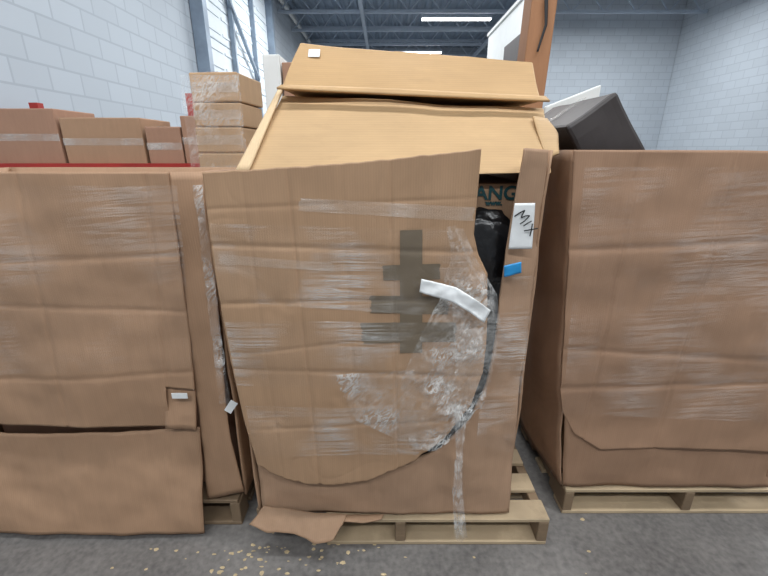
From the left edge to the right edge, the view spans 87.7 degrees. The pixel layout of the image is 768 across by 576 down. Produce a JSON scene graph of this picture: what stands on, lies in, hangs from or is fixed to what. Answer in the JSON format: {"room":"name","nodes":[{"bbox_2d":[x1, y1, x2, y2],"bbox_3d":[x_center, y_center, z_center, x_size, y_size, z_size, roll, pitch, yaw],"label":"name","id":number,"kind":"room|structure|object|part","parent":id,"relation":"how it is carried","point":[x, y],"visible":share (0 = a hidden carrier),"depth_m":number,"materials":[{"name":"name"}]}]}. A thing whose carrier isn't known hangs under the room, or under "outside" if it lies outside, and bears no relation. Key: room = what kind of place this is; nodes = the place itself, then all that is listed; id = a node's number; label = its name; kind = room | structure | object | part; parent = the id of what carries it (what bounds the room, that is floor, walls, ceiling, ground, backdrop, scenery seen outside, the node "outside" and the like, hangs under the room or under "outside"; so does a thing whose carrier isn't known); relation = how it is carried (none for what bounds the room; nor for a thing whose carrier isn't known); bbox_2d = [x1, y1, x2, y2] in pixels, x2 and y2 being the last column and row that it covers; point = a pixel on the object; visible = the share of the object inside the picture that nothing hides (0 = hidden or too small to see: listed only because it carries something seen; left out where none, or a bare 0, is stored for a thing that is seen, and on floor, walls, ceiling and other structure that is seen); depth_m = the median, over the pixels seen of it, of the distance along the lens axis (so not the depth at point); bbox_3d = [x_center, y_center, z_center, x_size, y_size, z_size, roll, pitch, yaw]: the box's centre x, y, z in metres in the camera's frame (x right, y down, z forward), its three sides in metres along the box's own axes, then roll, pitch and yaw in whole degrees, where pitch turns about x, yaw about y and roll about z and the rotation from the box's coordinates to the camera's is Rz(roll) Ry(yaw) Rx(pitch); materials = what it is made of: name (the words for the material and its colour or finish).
{"room":"warehouse","nodes":[
{"label":"warehouse","id":0,"kind":"room"},
{"bbox_2d":[0,0,312,126],"bbox_3d":[-3.075,-3.954,7.258,0.250,5.750,24.300,0,19,0],"label":"wall","id":1,"kind":"structure","parent":0,"point":[101,58],"depth_m":4.24,"materials":[{"name":"white brick"}]},
{"bbox_2d":[189,0,214,71],"bbox_3d":[-2.840,-3.425,6.414,0.200,5.300,0.160,0,19,0],"label":"door track","id":2,"kind":"object","parent":1,"relation":"attached to","point":[198,8],"depth_m":6.18,"materials":[{"name":"grey metal"}]},
{"bbox_2d":[226,0,264,139],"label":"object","id":3,"kind":"structure","parent":1,"relation":"in","point":[232,16],"depth_m":7.91,"materials":[{"name":"grey metal"}]},
{"bbox_2d":[206,0,268,152],"bbox_3d":[-2.915,-3.959,8.526,0.050,4.935,4.100,0,19,0],"label":"window","id":4,"kind":"structure","parent":3,"relation":"attached to","point":[217,40],"depth_m":8.00,"materials":[{"name":"glass"}]},
{"bbox_2d":[264,0,275,53],"bbox_3d":[-2.840,-4.831,10.499,0.200,5.300,0.160,0,19,0],"label":"door track","id":5,"kind":"object","parent":1,"relation":"attached to","point":[268,3],"depth_m":9.87,"materials":[{"name":"grey metal"}]},
{"bbox_2d":[206,0,266,137],"bbox_3d":[-2.888,-3.968,8.544,0.025,4.700,3.840,0,19,0],"label":"ribs","id":6,"kind":"object","parent":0,"point":[221,1],"depth_m":7.94,"materials":[{"name":"white metal"}]},
{"bbox_2d":[0,424,767,575],"bbox_3d":[3.050,-1.188,8.211,12.500,0.100,24.300,0,19,0],"label":"floor","id":7,"kind":"structure","parent":0,"point":[619,544],"depth_m":1.58,"materials":[{"name":"concrete"}]},
{"bbox_2d":[0,93,199,167],"bbox_3d":[-1.845,-0.451,3.060,1.990,1.860,1.040,0,19,0],"label":"rack","id":8,"kind":"object","parent":7,"relation":"on","point":[189,101],"visible":0.06,"depth_m":2.41,"materials":[{"name":"red metal"}]},
{"bbox_2d":[0,108,94,162],"bbox_3d":[-2.275,-0.964,2.574,0.652,0.322,0.368,0,19,0],"label":"carton","id":9,"kind":"object","parent":8,"relation":"on","point":[27,135],"visible":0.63,"depth_m":2.40,"materials":[{"name":"brown cardboard"}]},
{"bbox_2d":[58,118,169,162],"bbox_3d":[-1.690,-0.941,2.582,0.482,0.272,0.368,0,19,0],"label":"carton","id":10,"kind":"object","parent":8,"relation":"on","point":[86,140],"visible":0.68,"depth_m":2.41,"materials":[{"name":"brown cardboard"}]},
{"bbox_2d":[145,127,186,162],"bbox_3d":[-1.325,-0.917,2.590,0.212,0.222,0.368,0,19,0],"label":"carton","id":11,"kind":"object","parent":8,"relation":"on","point":[165,144],"visible":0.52,"depth_m":2.42,"materials":[{"name":"brown cardboard"}]},
{"bbox_2d":[180,116,199,162],"bbox_3d":[-1.115,-0.945,2.580,0.192,0.282,0.368,0,19,0],"label":"carton","id":12,"kind":"object","parent":8,"relation":"on","point":[188,125],"visible":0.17,"depth_m":2.40,"materials":[{"name":"brown cardboard"}]},
{"bbox_2d":[189,72,263,166],"bbox_3d":[-0.737,-0.106,2.123,0.266,1.818,0.333,0,19,0],"label":"cartons","id":13,"kind":"object","parent":7,"relation":"on","point":[227,105],"visible":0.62,"depth_m":1.79,"materials":[{"name":"brown cardboard"}]},
{"bbox_2d":[203,471,254,523],"bbox_3d":[-1.188,0.844,1.948,1.189,0.135,0.585,0,19,0],"label":"pallet","id":14,"kind":"object","parent":7,"relation":"on","point":[228,509],"visible":0.09,"depth_m":1.70,"materials":[{"name":"brown wood"}]},
{"bbox_2d":[0,167,253,535],"bbox_3d":[-1.101,0.234,1.686,1.120,1.420,0.629,0,19,0],"label":"box","id":15,"kind":"object","parent":14,"relation":"on","point":[119,398],"visible":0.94,"depth_m":1.41,"materials":[{"name":"cardboard"}]},
{"bbox_3d":[-1.631,0.167,1.705,0.022,1.285,0.526,0,19,0],"label":"panel","id":16,"kind":"part","parent":15,"relation":"part of","materials":[{"name":"brown cardboard"}]},
{"bbox_3d":[-1.143,0.086,1.346,0.995,0.920,0.041,0,19,0],"label":"panel","id":17,"kind":"part","parent":15,"relation":"part of","materials":[{"name":"brown cardboard"}]},
{"bbox_3d":[-1.100,0.082,1.952,1.060,1.286,0.026,0,19,0],"label":"panel","id":18,"kind":"part","parent":15,"relation":"part of","materials":[{"name":"brown cardboard"}]},
{"bbox_3d":[-0.639,0.257,1.429,0.171,1.293,0.042,-2,19,-5],"label":"corner panel","id":19,"kind":"part","parent":15,"relation":"part of","materials":[{"name":"brown cardboard"}]},
{"bbox_3d":[-0.572,0.163,1.703,0.020,1.293,0.525,0,19,0],"label":"panel","id":20,"kind":"part","parent":15,"relation":"part of","materials":[{"name":"brown cardboard"}]},
{"bbox_2d":[262,54,286,128],"bbox_3d":[-0.650,-0.432,2.760,0.100,2.020,0.300,0,19,0],"label":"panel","id":21,"kind":"object","parent":7,"relation":"on","point":[272,63],"visible":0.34,"depth_m":2.33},
{"bbox_2d":[282,62,293,95],"bbox_3d":[-0.555,-0.413,2.766,0.070,1.980,0.300,0,19,0],"label":"carton","id":22,"kind":"object","parent":7,"relation":"on","point":[286,66],"visible":0.13,"depth_m":2.32,"materials":[{"name":"brown cardboard"}]},
{"bbox_2d":[110,518,590,575],"bbox_3d":[-0.066,1.050,1.550,1.945,0.002,0.280,-1,19,-3],"label":"debris","id":23,"kind":"object","parent":7,"relation":"on","point":[261,573],"visible":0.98,"depth_m":1.55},
{"bbox_2d":[257,445,549,543],"bbox_3d":[0.066,0.808,2.053,1.183,0.135,0.985,0,19,0],"label":"pallet","id":24,"kind":"object","parent":7,"relation":"on","point":[527,520],"visible":0.23,"depth_m":1.62,"materials":[{"name":"brown wood"}]},
{"bbox_2d":[202,148,552,543],"bbox_3d":[-0.001,0.141,1.746,1.028,1.416,1.020,0,19,0],"label":"box","id":25,"kind":"object","parent":24,"relation":"on","point":[376,314],"visible":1,"depth_m":1.28,"materials":[{"name":"brown cardboard"}]},
{"bbox_3d":[-0.493,0.141,1.794,0.024,1.276,0.901,0,19,-1],"label":"panel","id":26,"kind":"part","parent":25,"relation":"part of","materials":[{"name":"brown cardboard"}]},
{"bbox_3d":[-0.090,0.171,1.295,0.845,1.176,0.029,0,19,-1],"label":"panel","id":27,"kind":"part","parent":25,"relation":"part of","materials":[{"name":"brown cardboard"}]},
{"bbox_2d":[236,89,558,175],"bbox_3d":[0.065,-0.591,1.540,1.020,0.269,0.813,0,19,0],"label":"carton","id":28,"kind":"object","parent":25,"relation":"on","point":[309,130],"visible":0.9,"depth_m":1.29,"materials":[{"name":"brown cardboard"}]},
{"bbox_2d":[277,42,549,104],"bbox_3d":[0.103,-0.829,1.606,0.896,0.222,0.730,0,19,0],"label":"carton","id":29,"kind":"object","parent":28,"relation":"on","point":[315,69],"visible":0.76,"depth_m":1.39,"materials":[{"name":"cardboard"}]},
{"bbox_2d":[485,201,501,205],"bbox_3d":[0.350,-0.270,1.279,0.055,0.013,0.001,0,19,0],"label":"print","id":30,"kind":"object","parent":25,"relation":"on","point":[487,203],"depth_m":1.28},
{"bbox_2d":[477,186,516,199],"bbox_3d":[0.353,-0.302,1.268,0.138,0.045,0.001,0,19,0],"label":"print","id":31,"kind":"object","parent":25,"relation":"on","point":[484,192],"depth_m":1.27},
{"bbox_3d":[0.493,0.099,1.794,0.022,1.355,0.874,0,19,1],"label":"panel","id":32,"kind":"part","parent":25,"relation":"part of","materials":[{"name":"brown cardboard"}]},
{"bbox_2d":[487,0,524,59],"bbox_3d":[2.060,-2.677,6.852,0.180,3.600,2.900,0,19,0],"label":"panel","id":33,"kind":"object","parent":7,"relation":"on","point":[509,29],"depth_m":6.59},
{"bbox_3d":[2.060,-4.355,6.274,0.180,0.050,2.900,0,19,0],"label":"cap","id":34,"kind":"part","parent":33,"relation":"part of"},
{"bbox_2d":[503,33,520,60],"bbox_3d":[1.986,-3.643,6.202,0.023,0.350,0.900,0,19,0],"label":"sign","id":35,"kind":"object","parent":33,"relation":"attached to","point":[511,50],"visible":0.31,"depth_m":6.15,"materials":[{"name":"grey"}]},
{"bbox_2d":[517,0,557,105],"bbox_3d":[0.784,-0.671,2.331,0.204,2.753,0.158,0,19,0],"label":"carton","id":36,"kind":"object","parent":7,"relation":"on","point":[538,19],"visible":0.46,"depth_m":2.06,"materials":[{"name":"brown cardboard"}]},
{"bbox_2d":[519,418,767,512],"bbox_3d":[1.313,0.755,2.206,1.084,0.135,1.020,0,19,0],"label":"pallet","id":37,"kind":"object","parent":7,"relation":"on","point":[676,499],"visible":0.09,"depth_m":1.76,"materials":[{"name":"brown wood"}]},
{"bbox_2d":[520,150,767,487],"bbox_3d":[1.117,0.055,1.922,1.049,1.357,1.025,0,19,0],"label":"box","id":38,"kind":"object","parent":37,"relation":"on","point":[646,364],"visible":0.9,"depth_m":1.45,"materials":[{"name":"brown cardboard"}]},
{"bbox_3d":[0.679,0.050,1.934,0.171,1.357,0.976,0,19,0],"label":"panel","id":39,"kind":"part","parent":38,"relation":"part of","materials":[{"name":"brown cardboard"}]},
{"bbox_2d":[545,85,600,113],"bbox_3d":[0.850,-0.664,1.902,0.260,0.538,0.030,0,19,0],"label":"board","id":40,"kind":"object","parent":38,"relation":"on","point":[594,92],"visible":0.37,"depth_m":1.82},
{"bbox_2d":[545,93,643,149],"bbox_3d":[0.774,-0.541,1.598,0.352,0.394,0.533,0,19,0],"label":"carton","id":41,"kind":"object","parent":38,"relation":"in","point":[601,122],"visible":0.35,"depth_m":1.34,"materials":[{"name":"black"}]},
{"bbox_2d":[287,0,514,47],"bbox_3d":[3.035,-6.705,6.311,12.470,0.070,24.300,0,19,0],"label":"ceiling","id":42,"kind":"structure","parent":0,"point":[320,19],"depth_m":13.80,"materials":[{"name":"metal"}]},
{"bbox_2d":[394,33,441,53],"bbox_3d":[1.200,-9.290,15.098,2.000,0.762,0.180,0,19,0],"label":"fluorescent light","id":43,"kind":"object","parent":42,"relation":"hanging from","point":[412,51],"visible":0.55,"depth_m":15.13,"materials":[{"name":"paint"}]},
{"bbox_2d":[421,0,492,20],"bbox_3d":[2.050,-7.956,11.221,2.000,0.762,0.180,0,19,0],"label":"fluorescent light","id":44,"kind":"object","parent":42,"relation":"hanging from","point":[481,17],"visible":0.98,"depth_m":11.25,"materials":[{"name":"paint"}]},
{"bbox_2d":[277,0,707,58],"bbox_3d":[3.000,-6.262,6.331,11.900,0.660,23.850,0,19,0],"label":"joist","id":45,"kind":"object","parent":42,"relation":"attached to","point":[364,29],"visible":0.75,"depth_m":12.77,"materials":[{"name":"paint"}]},
{"bbox_2d":[279,0,311,42],"bbox_3d":[-2.800,-7.547,10.093,0.100,0.100,14.000,0,19,0],"label":"conduit pipe","id":46,"kind":"object","parent":45,"relation":"attached to","point":[282,2],"visible":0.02,"depth_m":12.41,"materials":[{"name":"grey metal"}]},
{"bbox_2d":[370,48,487,59],"bbox_3d":[3.025,-7.860,18.605,11.950,5.750,0.300,0,19,0],"label":"wall","id":47,"kind":"structure","parent":0,"point":[445,50],"depth_m":17.55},
{"bbox_2d":[543,0,686,149],"bbox_3d":[6.945,-5.907,12.931,4.090,5.750,0.300,0,19,0],"label":"wall partition","id":48,"kind":"structure","parent":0,"point":[631,57],"depth_m":12.35,"materials":[{"name":"grey brick"}]},
{"bbox_2d":[656,0,767,150],"bbox_3d":[9.150,-3.954,7.258,0.300,5.750,24.300,0,19,0],"label":"wall","id":49,"kind":"structure","parent":0,"point":[717,98],"depth_m":10.70,"materials":[{"name":"grey brick"}]}
]}

